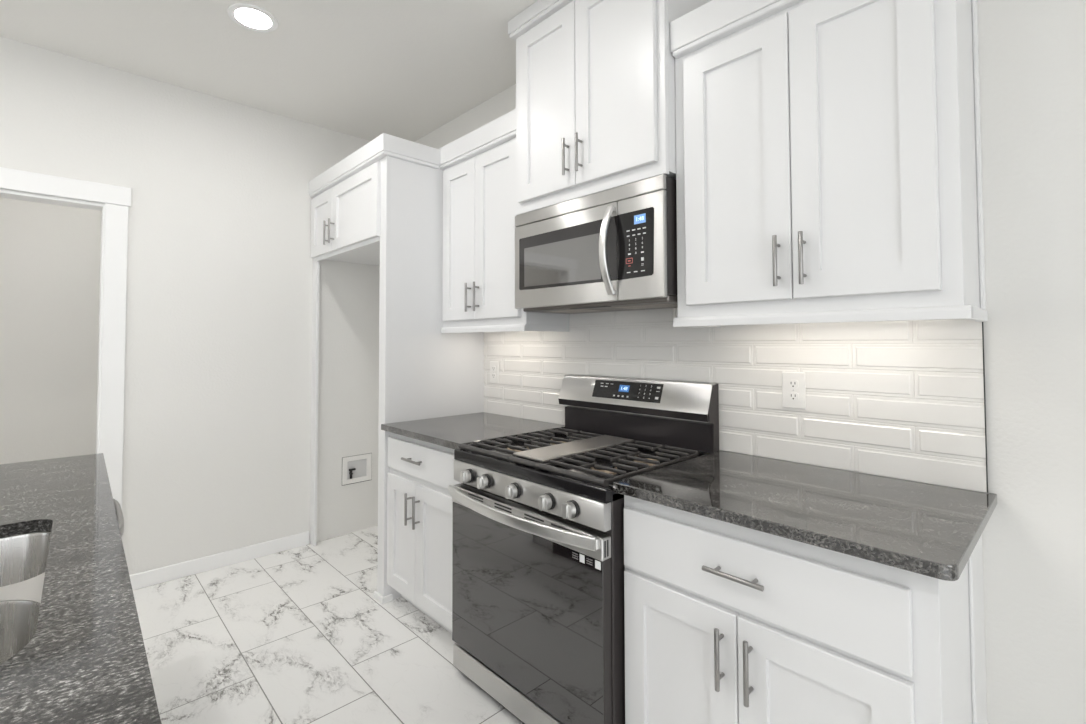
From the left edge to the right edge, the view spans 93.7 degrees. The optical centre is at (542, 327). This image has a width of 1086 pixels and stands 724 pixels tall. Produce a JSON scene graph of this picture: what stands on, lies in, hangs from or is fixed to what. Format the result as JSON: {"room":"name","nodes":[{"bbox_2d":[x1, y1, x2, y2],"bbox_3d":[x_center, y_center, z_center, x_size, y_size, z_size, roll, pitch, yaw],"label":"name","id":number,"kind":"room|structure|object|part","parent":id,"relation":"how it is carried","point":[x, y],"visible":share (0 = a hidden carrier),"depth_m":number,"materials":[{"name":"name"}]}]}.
{"room":"kitchen","nodes":[
{"label":"kitchen","id":0,"kind":"room"},
{"bbox_2d":[0,197,100,463],"bbox_3d":[-4.050,0.029,3.220,5.200,2.820,0.100,1,-2,-43],"label":"wall","id":1,"kind":"structure","parent":0,"point":[50,253],"depth_m":3.64,"materials":[{"name":"white paint"}]},
{"bbox_2d":[0,36,379,574],"bbox_3d":[-3.014,-0.007,2.126,5.200,2.820,0.110,1,-2,-43],"label":"wall","id":2,"kind":"structure","parent":0,"point":[217,441],"depth_m":3.05,"materials":[{"name":"white paint"}]},
{"bbox_2d":[0,167,131,508],"bbox_3d":[-2.691,0.321,2.412,1.113,2.180,0.140,1,-2,-43],"label":"door frame","id":3,"kind":"structure","parent":2,"relation":"in","point":[116,200],"depth_m":2.70,"materials":[{"name":"white paint"}]},
{"bbox_3d":[-2.653,-0.719,2.400,1.113,0.102,0.022,1,-2,-43],"label":"head casing","id":4,"kind":"part","parent":3,"relation":"part of","materials":[{"name":"white paint"}]},
{"bbox_3d":[-2.291,0.380,2.710,0.098,2.078,0.016,1,-2,-43],"label":"casing","id":5,"kind":"part","parent":3,"relation":"part of","materials":[{"name":"white paint"}]},
{"bbox_2d":[129,531,308,589],"bbox_3d":[-1.903,1.386,3.048,0.967,0.085,0.014,1,-2,-43],"label":"baseboard","id":6,"kind":"structure","parent":2,"relation":"attached to","point":[140,580],"depth_m":3.01,"materials":[{"name":"white paint"}]},
{"bbox_2d":[342,453,371,485],"bbox_3d":[-1.312,1.006,3.609,0.216,0.195,0.030,1,-2,-43],"label":"outlet box","id":7,"kind":"object","parent":2,"relation":"attached to","point":[357,468],"visible":1,"depth_m":3.62,"materials":[{"name":"white plastic"}]},
{"bbox_3d":[-1.322,1.005,3.619,0.150,0.132,0.002,1,-2,-43],"label":"plate","id":8,"kind":"part","parent":7,"relation":"part of","materials":[{"name":"grey plastic"}]},
{"bbox_2d":[0,0,536,141],"bbox_3d":[-1.399,-1.521,0.477,5.420,0.100,7.800,1,-2,-43],"label":"ceiling","id":9,"kind":"structure","parent":0,"point":[365,69],"depth_m":2.58,"materials":[{"name":"white paint"}]},
{"bbox_2d":[227,3,277,31],"bbox_3d":[-1.325,-1.413,2.330,0.204,0.006,0.204,1,-2,-43],"label":"recessed light","id":10,"kind":"object","parent":9,"relation":"in","point":[252,17],"visible":1,"depth_m":2.32,"materials":[{"name":"white"}]},
{"bbox_2d":[133,526,524,723],"bbox_3d":[-1.399,1.387,0.383,5.200,0.080,7.600,1,-2,-43],"label":"floor","id":11,"kind":"structure","parent":0,"point":[299,635],"depth_m":2.21,"materials":[{"name":"tile"}]},
{"bbox_2d":[113,499,123,536],"bbox_3d":[-1.552,0.942,1.326,0.693,0.868,0.603,1,-2,-42],"label":"dishwasher","id":12,"kind":"object","parent":11,"relation":"on","point":[120,518],"visible":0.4,"depth_m":1.52,"materials":[{"name":"grey metal"}]},
{"bbox_2d":[309,133,483,603],"bbox_3d":[-0.967,0.218,3.229,0.700,2.425,1.089,1,-2,-43],"label":"tall cabinet","id":13,"kind":"object","parent":11,"relation":"on","point":[381,205],"visible":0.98,"depth_m":2.82,"materials":[{"name":"white paint"}]},
{"bbox_3d":[-1.429,-0.668,3.299,0.020,0.397,0.366,1,-2,-43],"label":"door","id":14,"kind":"part","parent":13,"relation":"part of","materials":[{"name":"white paint"}]},
{"bbox_3d":[-1.349,-0.588,3.171,0.037,0.150,0.012,1,-2,-43],"label":"handle","id":15,"kind":"part","parent":13,"relation":"part of","materials":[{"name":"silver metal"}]},
{"bbox_3d":[-1.297,-0.590,3.116,0.037,0.150,0.012,1,-2,-43],"label":"handle","id":16,"kind":"part","parent":13,"relation":"part of","materials":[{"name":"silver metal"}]},
{"bbox_3d":[-1.208,-0.712,3.097,0.020,0.522,0.993,1,-2,-43],"label":"frame","id":17,"kind":"part","parent":13,"relation":"part of","materials":[{"name":"white paint"}]},
{"bbox_3d":[-1.089,-0.679,2.940,0.020,0.397,0.618,1,-2,-43],"label":"door","id":18,"kind":"part","parent":13,"relation":"part of","materials":[{"name":"white paint"}]},
{"bbox_3d":[-0.961,-0.940,3.273,0.672,0.107,1.089,1,-2,-43],"label":"crown moulding","id":19,"kind":"part","parent":13,"relation":"part of","materials":[{"name":"white paint"}]},
{"bbox_3d":[-0.612,0.220,2.895,0.643,2.400,0.074,1,-2,-43],"label":"panel","id":20,"kind":"part","parent":13,"relation":"part of","materials":[{"name":"white paint"}]},
{"bbox_2d":[387,432,460,633],"bbox_3d":[-0.353,0.969,2.573,0.662,0.882,0.714,1,-2,-43],"label":"base cabinet","id":21,"kind":"object","parent":11,"relation":"on","point":[419,503],"visible":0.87,"depth_m":2.37,"materials":[{"name":"white paint"}]},
{"bbox_3d":[-0.697,1.028,2.519,0.019,0.566,0.286,1,-2,-43],"label":"door","id":22,"kind":"part","parent":21,"relation":"part of","materials":[{"name":"white paint"}]},
{"bbox_3d":[-0.643,0.864,2.427,0.037,0.150,0.012,1,-2,-43],"label":"handle","id":23,"kind":"part","parent":21,"relation":"part of","materials":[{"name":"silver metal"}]},
{"bbox_3d":[-0.615,0.630,2.404,0.037,0.012,0.165,1,-2,-43],"label":"handle","id":24,"kind":"part","parent":21,"relation":"part of","materials":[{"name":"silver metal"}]},
{"bbox_3d":[-0.592,0.863,2.373,0.037,0.150,0.012,1,-2,-43],"label":"handle","id":25,"kind":"part","parent":21,"relation":"part of","materials":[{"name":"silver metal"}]},
{"bbox_3d":[-0.546,0.921,2.392,0.020,0.798,0.714,1,-2,-43],"label":"frame","id":26,"kind":"part","parent":21,"relation":"part of","materials":[{"name":"white paint"}]},
{"bbox_3d":[-0.565,0.634,2.391,0.019,0.154,0.673,1,-2,-43],"label":"drawer","id":27,"kind":"part","parent":21,"relation":"part of","materials":[{"name":"white paint"}]},
{"bbox_3d":[-0.465,1.020,2.274,0.019,0.566,0.383,1,-2,-43],"label":"door","id":28,"kind":"part","parent":21,"relation":"part of","materials":[{"name":"white paint"}]},
{"bbox_2d":[381,412,564,450],"bbox_3d":[-0.351,0.511,2.589,0.653,0.030,0.716,1,-2,-43],"label":"countertop","id":29,"kind":"structure","parent":21,"relation":"on","point":[448,431],"depth_m":2.51,"materials":[{"name":"stone"}]},
{"bbox_2d":[448,374,718,723],"bbox_3d":[0.130,0.805,1.986,0.772,1.172,0.798,1,-2,-43],"label":"gas range","id":30,"kind":"object","parent":11,"relation":"on","point":[538,567],"visible":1,"depth_m":1.78,"materials":[{"name":"grey metal"}]},
{"bbox_3d":[-0.287,0.578,1.983,0.013,0.054,0.054,1,-2,-43],"label":"knob","id":31,"kind":"part","parent":30,"relation":"part of","materials":[{"name":"silver metal"}]},
{"bbox_3d":[-0.212,0.575,1.905,0.013,0.054,0.054,1,-2,-43],"label":"knob","id":32,"kind":"part","parent":30,"relation":"part of","materials":[{"name":"silver metal"}]},
{"bbox_3d":[-0.080,1.307,1.773,0.032,0.088,0.791,1,-2,-43],"label":"storage drawer","id":33,"kind":"part","parent":30,"relation":"part of","materials":[{"name":"silver metal"}]},
{"bbox_3d":[-0.098,0.571,1.784,0.013,0.054,0.054,1,-2,-43],"label":"knob","id":34,"kind":"part","parent":30,"relation":"part of","materials":[{"name":"silver metal"}]},
{"bbox_3d":[-0.103,0.498,2.088,0.096,0.009,0.096,1,-2,-43],"label":"burner","id":35,"kind":"part","parent":30,"relation":"part of","materials":[{"name":"gold metal"}]},
{"bbox_3d":[-0.126,0.643,1.753,0.074,0.039,0.781,1,-2,-43],"label":"handle","id":36,"kind":"part","parent":30,"relation":"part of","materials":[{"name":"silver metal"}]},
{"bbox_3d":[-0.095,0.971,1.772,0.003,0.555,0.787,1,-2,-43],"label":"glass","id":37,"kind":"part","parent":30,"relation":"part of","materials":[{"name":"black glass"}]},
{"bbox_3d":[-0.083,0.663,1.790,0.042,0.065,0.792,1,-2,-43],"label":"trim","id":38,"kind":"part","parent":30,"relation":"part of","materials":[{"name":"silver metal"}]},
{"bbox_3d":[-0.078,0.572,1.801,0.042,0.082,0.792,1,-2,-43],"label":"control panel","id":39,"kind":"part","parent":30,"relation":"part of","materials":[{"name":"silver metal"}]},
{"bbox_3d":[0.018,0.567,1.661,0.013,0.054,0.054,1,-2,-43],"label":"knob","id":40,"kind":"part","parent":30,"relation":"part of","materials":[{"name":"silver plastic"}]},
{"bbox_3d":[0.091,0.565,1.584,0.013,0.054,0.054,1,-2,-43],"label":"knob","id":41,"kind":"part","parent":30,"relation":"part of","materials":[{"name":"silver metal"}]},
{"bbox_2d":[454,433,704,503],"bbox_3d":[0.154,0.515,2.019,0.668,0.041,0.796,1,-2,-43],"label":"cooktop","id":42,"kind":"object","parent":30,"relation":"in","point":[584,490],"depth_m":1.80,"materials":[{"name":"black metal"}]},
{"bbox_3d":[0.210,0.487,1.758,0.096,0.009,0.096,1,-2,-43],"label":"burner","id":43,"kind":"part","parent":30,"relation":"part of","materials":[{"name":"gold metal"}]},
{"bbox_3d":[-0.081,0.942,1.784,0.035,0.620,0.791,1,-2,-43],"label":"oven door","id":44,"kind":"part","parent":30,"relation":"part of","materials":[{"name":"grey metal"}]},
{"bbox_3d":[0.364,0.277,2.232,0.031,0.077,0.368,1,-2,-43],"label":"display panel","id":45,"kind":"part","parent":30,"relation":"part of","materials":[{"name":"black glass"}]},
{"bbox_2d":[624,495,986,723],"bbox_3d":[0.715,0.932,1.454,0.674,0.882,0.768,1,-2,-43],"label":"base cabinet","id":46,"kind":"object","parent":11,"relation":"on","point":[725,622],"visible":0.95,"depth_m":1.22,"materials":[{"name":"white paint"}]},
{"bbox_3d":[0.368,1.000,1.395,0.019,0.550,0.348,1,-2,-43],"label":"door","id":47,"kind":"part","parent":46,"relation":"part of","materials":[{"name":"white paint"}]},
{"bbox_3d":[0.443,0.831,1.280,0.037,0.150,0.012,1,-2,-43],"label":"handle","id":48,"kind":"part","parent":46,"relation":"part of","materials":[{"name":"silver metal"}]},
{"bbox_3d":[0.471,0.614,1.257,0.037,0.012,0.155,1,-2,-43],"label":"handle","id":49,"kind":"part","parent":46,"relation":"part of","materials":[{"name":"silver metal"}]},
{"bbox_3d":[0.494,0.829,1.227,0.037,0.150,0.012,1,-2,-43],"label":"handle","id":50,"kind":"part","parent":46,"relation":"part of","materials":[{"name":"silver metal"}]},
{"bbox_3d":[0.492,0.619,1.275,0.019,0.172,0.711,1,-2,-43],"label":"drawer","id":51,"kind":"part","parent":46,"relation":"part of","materials":[{"name":"white paint"}]},
{"bbox_2d":[613,450,996,580],"bbox_3d":[0.728,0.474,1.459,0.665,0.030,0.803,1,-2,-43],"label":"countertop","id":52,"kind":"structure","parent":46,"relation":"on","point":[930,530],"depth_m":1.31,"materials":[{"name":"stone"}]},
{"bbox_3d":[0.614,0.991,1.136,0.019,0.550,0.359,1,-2,-43],"label":"door","id":53,"kind":"part","parent":46,"relation":"part of","materials":[{"name":"white paint"}]},
{"bbox_3d":[1.148,0.928,1.341,0.200,0.882,0.008,1,-2,-43],"label":"scribe moulding","id":54,"kind":"part","parent":46,"relation":"part of","materials":[{"name":"white paint"}]},
{"bbox_3d":[-1.246,0.913,0.661,0.990,0.883,2.410,1,-2,-42],"label":"cabinet","id":55,"kind":"object","parent":11,"relation":"on","visible":0},
{"bbox_2d":[0,453,160,723],"bbox_3d":[-1.244,0.456,0.678,1.060,0.030,2.470,1,-2,-42],"label":"countertop","id":56,"kind":"structure","parent":55,"relation":"on","point":[85,661],"depth_m":0.79,"materials":[{"name":"stone"}]},
{"bbox_2d":[0,532,50,664],"bbox_3d":[-1.084,0.577,0.786,0.507,0.204,0.850,1,-2,-42],"label":"sink","id":57,"kind":"object","parent":56,"relation":"in","point":[23,558],"visible":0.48,"depth_m":0.94,"materials":[{"name":"silver metal"}]},
{"bbox_3d":[-0.948,0.572,0.637,0.455,0.200,0.394,1,-2,-42],"label":"bowl","id":58,"kind":"part","parent":57,"relation":"part of","materials":[{"name":"silver metal"}]},
{"bbox_3d":[-1.236,0.582,0.954,0.455,0.200,0.344,1,-2,-42],"label":"bowl","id":59,"kind":"part","parent":57,"relation":"part of","materials":[{"name":"silver metal"}]},
{"bbox_2d":[415,0,1085,723],"bbox_3d":[0.529,0.028,2.253,0.120,2.900,7.800,1,-2,-43],"label":"wall","id":60,"kind":"structure","parent":0,"point":[1032,53],"depth_m":1.35,"materials":[{"name":"white paint"}]},
{"bbox_2d":[439,109,568,332],"bbox_3d":[-0.238,-0.498,2.728,0.354,1.052,0.717,1,-2,-43],"label":"upper cabinet","id":61,"kind":"object","parent":60,"relation":"attached to","point":[478,167],"visible":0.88,"depth_m":2.60,"materials":[{"name":"white paint"}]},
{"bbox_3d":[-0.454,-0.462,2.765,0.020,0.849,0.307,1,-2,-43],"label":"door","id":62,"kind":"part","parent":61,"relation":"part of","materials":[{"name":"white paint"}]},
{"bbox_3d":[-0.392,-0.156,2.650,0.037,0.150,0.012,1,-2,-43],"label":"handle","id":63,"kind":"part","parent":61,"relation":"part of","materials":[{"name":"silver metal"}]},
{"bbox_3d":[-0.342,-0.158,2.598,0.037,0.150,0.012,1,-2,-43],"label":"handle","id":64,"kind":"part","parent":61,"relation":"part of","materials":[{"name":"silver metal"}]},
{"bbox_3d":[-0.230,-0.965,2.751,0.329,0.117,0.714,1,-2,-43],"label":"crown moulding","id":65,"kind":"part","parent":61,"relation":"part of","materials":[{"name":"white paint"}]},
{"bbox_3d":[-0.318,-0.467,2.652,0.020,0.962,0.716,1,-2,-43],"label":"frame","id":66,"kind":"part","parent":61,"relation":"part of","materials":[{"name":"white paint"}]},
{"bbox_3d":[-0.228,-0.470,2.527,0.020,0.849,0.343,1,-2,-43],"label":"door","id":67,"kind":"part","parent":61,"relation":"part of","materials":[{"name":"white paint"}]},
{"bbox_3d":[-0.222,0.012,2.725,0.302,0.032,0.716,1,-2,-43],"label":"light rail","id":68,"kind":"part","parent":61,"relation":"part of","materials":[{"name":"white paint"}]},
{"bbox_2d":[508,0,711,215],"bbox_3d":[0.260,-0.972,2.167,0.419,0.903,0.842,1,-2,-43],"label":"upper cabinet","id":69,"kind":"object","parent":60,"relation":"attached to","point":[595,79],"visible":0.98,"depth_m":2.00,"materials":[{"name":"white paint"}]},
{"bbox_3d":[0.268,-1.384,2.188,0.394,0.078,0.842,1,-2,-43],"label":"crown moulding","id":70,"kind":"part","parent":69,"relation":"part of","materials":[{"name":"white paint"}]},
{"bbox_3d":[0.012,-0.946,2.191,0.020,0.759,0.353,1,-2,-43],"label":"door","id":71,"kind":"part","parent":69,"relation":"part of","materials":[{"name":"white paint"}]},
{"bbox_3d":[0.090,-0.688,2.061,0.037,0.150,0.012,1,-2,-43],"label":"handle","id":72,"kind":"part","parent":69,"relation":"part of","materials":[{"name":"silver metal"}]},
{"bbox_3d":[0.140,-0.690,2.009,0.037,0.150,0.012,1,-2,-43],"label":"handle","id":73,"kind":"part","parent":69,"relation":"part of","materials":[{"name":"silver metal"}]},
{"bbox_2d":[515,174,677,313],"bbox_3d":[0.250,-0.297,2.138,0.434,0.440,0.795,1,-2,-43],"label":"microwave oven","id":74,"kind":"object","parent":69,"relation":"attached to","point":[614,249],"visible":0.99,"depth_m":1.96,"materials":[{"name":"grey metal"}]},
{"bbox_3d":[0.079,-0.278,2.116,0.018,0.372,0.590,1,-2,-43],"label":"door","id":75,"kind":"part","parent":74,"relation":"part of","materials":[{"name":"silver metal"}]},
{"bbox_3d":[0.238,-0.288,1.886,0.070,0.334,0.030,1,-2,-43],"label":"handle","id":76,"kind":"part","parent":74,"relation":"part of","materials":[{"name":"silver metal"}]},
{"bbox_3d":[0.353,-0.287,1.827,0.018,0.372,0.202,1,-2,-43],"label":"control panel","id":77,"kind":"part","parent":74,"relation":"part of","materials":[{"name":"silver metal"}]},
{"bbox_3d":[0.265,-0.955,1.924,0.020,0.759,0.375,1,-2,-43],"label":"door","id":78,"kind":"part","parent":69,"relation":"part of","materials":[{"name":"white paint"}]},
{"bbox_2d":[484,308,987,492],"bbox_3d":[0.436,0.196,2.251,0.010,0.574,2.303,1,-2,-43],"label":"tile backsplash","id":79,"kind":"structure","parent":60,"relation":"attached to","point":[906,400],"depth_m":1.74,"materials":[{"name":"white tile"}]},
{"bbox_2d":[490,361,497,382],"bbox_3d":[-0.289,0.264,3.003,0.008,0.127,0.078,1,-2,-43],"label":"wall outlet","id":80,"kind":"object","parent":79,"relation":"attached to","point":[493,364],"visible":1,"depth_m":3.00,"materials":[{"name":"white plastic"}]},
{"bbox_2d":[782,372,805,408],"bbox_3d":[0.874,0.220,1.776,0.008,0.127,0.078,1,-2,-43],"label":"wall outlet","id":81,"kind":"object","parent":79,"relation":"attached to","point":[793,383],"visible":1,"depth_m":1.77,"materials":[{"name":"white plastic"}]},
{"bbox_2d":[788,380,798,388],"bbox_3d":[0.872,0.198,1.775,0.003,0.029,0.035,1,-2,-43],"label":"socket","id":82,"kind":"object","parent":81,"relation":"attached to","point":[792,384],"depth_m":1.77,"materials":[{"name":"grey plastic"}]},
{"bbox_2d":[788,392,798,400],"bbox_3d":[0.872,0.241,1.773,0.003,0.029,0.035,1,-2,-43],"label":"socket","id":83,"kind":"object","parent":81,"relation":"attached to","point":[792,396],"depth_m":1.77,"materials":[{"name":"grey plastic"}]},
{"bbox_3d":[1.228,0.220,1.414,0.010,0.472,0.002,1,-2,-43],"label":"edge trim","id":84,"kind":"part","parent":79,"relation":"part of","materials":[{"name":"grey"}]},
{"bbox_2d":[670,0,987,327],"bbox_3d":[0.833,-0.545,1.597,0.362,1.072,0.814,1,-2,-43],"label":"upper cabinet","id":85,"kind":"object","parent":60,"relation":"attached to","point":[829,152],"visible":1,"depth_m":1.43,"materials":[{"name":"white paint"}]},
{"bbox_3d":[0.844,-1.019,1.614,0.334,0.123,0.802,1,-2,-43],"label":"crown moulding","id":86,"kind":"part","parent":85,"relation":"part of","materials":[{"name":"white paint"}]},
{"bbox_3d":[0.612,-0.506,1.633,0.020,0.855,0.348,1,-2,-43],"label":"door","id":87,"kind":"part","parent":85,"relation":"part of","materials":[{"name":"white paint"}]},
{"bbox_3d":[0.689,-0.195,1.502,0.037,0.150,0.012,1,-2,-43],"label":"handle","id":88,"kind":"part","parent":85,"relation":"part of","materials":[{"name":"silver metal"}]},
{"bbox_3d":[0.739,-0.197,1.450,0.037,0.150,0.012,1,-2,-43],"label":"handle","id":89,"kind":"part","parent":85,"relation":"part of","materials":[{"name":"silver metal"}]},
{"bbox_3d":[0.844,-0.025,1.597,0.306,0.032,0.804,1,-2,-43],"label":"light rail","id":90,"kind":"part","parent":85,"relation":"part of","materials":[{"name":"white paint"}]},
{"bbox_3d":[0.852,-0.514,1.379,0.020,0.855,0.342,1,-2,-43],"label":"door","id":91,"kind":"part","parent":85,"relation":"part of","materials":[{"name":"white paint"}]},
{"bbox_3d":[1.221,-0.506,1.427,0.030,0.917,0.010,1,-2,-43],"label":"scribe moulding","id":92,"kind":"part","parent":85,"relation":"part of","materials":[{"name":"white paint"}]}
]}

